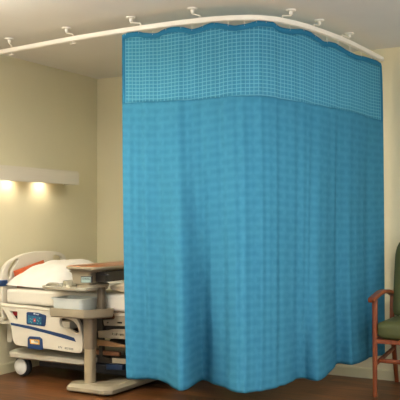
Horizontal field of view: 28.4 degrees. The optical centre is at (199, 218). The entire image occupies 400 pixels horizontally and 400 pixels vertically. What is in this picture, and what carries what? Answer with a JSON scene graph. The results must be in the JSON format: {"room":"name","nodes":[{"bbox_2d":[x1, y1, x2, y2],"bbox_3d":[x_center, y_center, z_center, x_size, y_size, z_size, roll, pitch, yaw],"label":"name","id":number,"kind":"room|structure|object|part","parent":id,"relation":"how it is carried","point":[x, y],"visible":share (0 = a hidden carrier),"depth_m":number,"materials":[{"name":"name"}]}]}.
{"room":"hospital room","nodes":[
{"label":"hospital room","id":0,"kind":"room"},
{"bbox_2d":[0,55,96,363],"bbox_3d":[-2.686,-0.037,4.425,0.100,2.550,7.100,0,0,29],"label":"wall","id":1,"kind":"structure","parent":0,"point":[48,115],"depth_m":6.77,"materials":[{"name":"paint"}]},
{"bbox_2d":[0,360,38,374],"bbox_3d":[-2.661,1.198,4.354,0.012,0.080,7.000,0,0,29],"label":"baseboard","id":2,"kind":"structure","parent":1,"relation":"attached to","point":[5,368],"depth_m":6.37,"materials":[{"name":"plastic"}]},
{"bbox_2d":[0,165,78,184],"bbox_3d":[-1.390,-0.357,6.487,0.159,0.120,1.083,0,0,29],"label":"wall light","id":3,"kind":"object","parent":1,"relation":"attached to","point":[7,173],"visible":1,"depth_m":6.45,"materials":[{"name":"laminate"}]},
{"bbox_3d":[-1.397,-0.410,6.490,0.144,0.014,1.055,0,0,29],"label":"panel","id":4,"kind":"part","parent":3,"relation":"part of","materials":[{"name":"laminate"}]},
{"bbox_2d":[0,0,399,78],"bbox_3d":[-0.239,-1.343,3.064,5.700,0.060,7.100,0,0,29],"label":"ceiling","id":5,"kind":"structure","parent":0,"point":[375,24],"depth_m":5.23,"materials":[{"name":"paint"}]},
{"bbox_2d":[0,7,383,60],"bbox_3d":[-0.166,-1.249,5.409,3.160,0.125,1.256,0,0,-1],"label":"track","id":6,"kind":"object","parent":5,"relation":"attached to","point":[274,19],"visible":1,"depth_m":5.12,"materials":[{"name":"white metal"}]},
{"bbox_2d":[122,20,384,392],"bbox_3d":[0.609,-0.086,5.270,2.128,2.249,0.725,0,0,-25],"label":"privacy curtain","id":7,"kind":"object","parent":6,"relation":"hanging from","point":[253,152],"visible":1,"depth_m":4.97,"materials":[{"name":"blue fabric"}]},
{"bbox_3d":[0.585,-0.955,5.266,2.054,0.432,0.662,0,0,-25],"label":"net panel","id":8,"kind":"part","parent":7,"relation":"part of","materials":[{"name":"blue fabric"}]},
{"bbox_2d":[0,366,399,399],"bbox_3d":[-0.239,1.268,3.064,5.700,0.060,7.100,0,0,29],"label":"floor","id":9,"kind":"structure","parent":0,"point":[43,383],"depth_m":5.71,"materials":[{"name":"brown wood"}]},
{"bbox_2d":[0,251,125,375],"bbox_3d":[-0.501,0.752,6.058,2.108,0.968,0.922,0,0,29],"label":"hospital bed","id":10,"kind":"object","parent":9,"relation":"on","point":[55,342],"visible":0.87,"depth_m":5.95,"materials":[{"name":"beige plastic"}]},
{"bbox_3d":[-1.509,0.873,6.294,0.050,0.210,0.030,0,0,29],"label":"headboard post","id":11,"kind":"part","parent":10,"relation":"part of","materials":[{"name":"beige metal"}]},
{"bbox_3d":[-1.368,0.533,6.548,0.032,0.530,0.802,0,0,29],"label":"headboard","id":12,"kind":"part","parent":10,"relation":"part of","materials":[{"name":"beige plastic"}]},
{"bbox_3d":[-1.240,0.933,5.959,0.140,0.093,0.020,0,0,29],"label":"release handle","id":13,"kind":"part","parent":10,"relation":"part of","materials":[{"name":"blue plastic"}]},
{"bbox_3d":[-1.197,0.816,5.960,0.805,0.330,0.032,0,0,29],"label":"rail","id":14,"kind":"part","parent":10,"relation":"part of","materials":[{"name":"beige plastic"}]},
{"bbox_2d":[7,283,124,311],"bbox_3d":[-0.440,0.604,6.071,2.021,0.136,0.845,0,0,29],"label":"mattress","id":15,"kind":"object","parent":10,"relation":"on","point":[30,296],"visible":0.22,"depth_m":6.00,"materials":[{"name":"white fabric"}]},
{"bbox_2d":[14,260,43,287],"bbox_3d":[-1.375,0.455,6.443,0.039,0.228,0.403,0,0,27],"label":"cushion","id":16,"kind":"object","parent":15,"relation":"on","point":[21,270],"visible":0.2,"depth_m":6.36,"materials":[{"name":"orange fabric"}]},
{"bbox_2d":[6,259,122,287],"bbox_3d":[-1.076,0.432,6.414,0.540,0.211,0.840,0,0,29],"label":"pillow","id":17,"kind":"object","parent":15,"relation":"on","point":[36,276],"visible":0.51,"depth_m":6.12,"materials":[{"name":"fabric"}]},
{"bbox_2d":[110,283,123,291],"bbox_3d":[-0.192,0.495,5.905,0.690,0.084,0.770,0,0,29],"label":"rolled blanket","id":18,"kind":"object","parent":15,"relation":"on","point":[117,287],"visible":0.08,"depth_m":5.69,"materials":[{"name":"beige fabric"}]},
{"bbox_3d":[-0.440,0.787,6.077,1.980,0.100,0.710,0,0,29],"label":"deck frame","id":19,"kind":"part","parent":10,"relation":"part of","materials":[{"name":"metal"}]},
{"bbox_3d":[-0.669,0.981,5.786,0.205,0.033,0.030,0,0,29],"label":"link arm","id":20,"kind":"part","parent":10,"relation":"part of"},
{"bbox_3d":[-0.554,0.907,5.705,0.470,0.044,0.020,0,0,29],"label":"link arm","id":21,"kind":"part","parent":10,"relation":"part of"},
{"bbox_3d":[-0.546,0.825,5.685,0.451,0.086,0.012,0,0,29],"label":"plate","id":22,"kind":"part","parent":10,"relation":"part of","materials":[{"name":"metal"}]},
{"bbox_3d":[-0.527,0.728,5.674,0.406,0.097,0.012,0,0,29],"label":"plate","id":23,"kind":"part","parent":10,"relation":"part of","materials":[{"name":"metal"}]},
{"bbox_2d":[42,261,155,395],"bbox_3d":[-0.705,0.784,5.955,0.625,0.905,0.862,0,0,29],"label":"table","id":24,"kind":"object","parent":9,"relation":"on","point":[95,276],"visible":0.91,"depth_m":5.62,"materials":[{"name":"beige plastic"}]},
{"bbox_2d":[51,295,96,309],"bbox_3d":[-0.901,0.625,5.710,0.294,0.118,0.224,0,0,29],"label":"storage bin","id":25,"kind":"object","parent":24,"relation":"on","point":[68,301],"visible":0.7,"depth_m":5.64,"materials":[{"name":"plastic"}]},
{"bbox_2d":[42,280,107,291],"bbox_3d":[-0.908,0.486,5.774,0.447,0.060,0.328,0,0,29],"label":"tray","id":26,"kind":"object","parent":24,"relation":"on","point":[67,285],"depth_m":5.63,"materials":[{"name":"beige plastic"}]},
{"bbox_2d":[49,307,113,318],"bbox_3d":[-0.850,0.670,5.674,0.433,0.065,0.225,0,0,29],"label":"shelf","id":27,"kind":"object","parent":24,"relation":"attached to","point":[100,312],"depth_m":5.59,"materials":[{"name":"beige plastic"}]},
{"bbox_3d":[-0.535,0.407,5.890,0.085,0.076,0.690,0,0,29],"label":"slide rail","id":28,"kind":"part","parent":24,"relation":"part of","materials":[{"name":"metal"}]},
{"bbox_2d":[368,242,399,396],"bbox_3d":[1.594,0.703,5.584,0.638,1.079,0.685,0,0,29],"label":"armchair","id":29,"kind":"object","parent":9,"relation":"on","point":[387,331],"visible":1,"depth_m":5.51,"materials":[{"name":"brown wood"}]},
{"bbox_3d":[1.220,0.901,5.514,0.036,0.672,0.036,0,0,29],"label":"leg","id":30,"kind":"part","parent":29,"relation":"part of","materials":[{"name":"brown wood"}]},
{"bbox_3d":[1.303,0.541,5.664,0.052,0.067,0.544,0,0,29],"label":"armrest","id":31,"kind":"part","parent":29,"relation":"part of","materials":[{"name":"brown wood"}]},
{"bbox_3d":[1.568,0.772,5.538,0.556,0.130,0.453,0,0,29],"label":"seat","id":32,"kind":"part","parent":29,"relation":"part of","materials":[{"name":"green fabric"}]},
{"bbox_3d":[1.476,0.851,5.372,0.562,0.030,0.024,0,0,29],"label":"rail","id":33,"kind":"part","parent":29,"relation":"part of","materials":[{"name":"brown wood"}]},
{"bbox_3d":[1.463,0.897,5.952,0.034,0.690,0.167,0,0,29],"label":"leg","id":34,"kind":"part","parent":29,"relation":"part of","materials":[{"name":"brown wood"}]},
{"bbox_3d":[1.687,0.442,5.752,0.552,0.557,0.161,0,0,29],"label":"backrest","id":35,"kind":"part","parent":29,"relation":"part of","materials":[{"name":"green fabric"}]},
{"bbox_2d":[97,47,399,370],"bbox_3d":[1.506,-0.037,6.099,5.600,2.550,0.100,0,0,29],"label":"wall","id":36,"kind":"structure","parent":0,"point":[110,243],"depth_m":7.28,"materials":[{"name":"paint"}]},
{"bbox_2d":[329,365,399,381],"bbox_3d":[1.484,1.198,6.047,5.588,0.080,0.012,0,0,29],"label":"baseboard","id":37,"kind":"structure","parent":36,"relation":"attached to","point":[351,371],"depth_m":6.17,"materials":[{"name":"plastic"}]}
]}

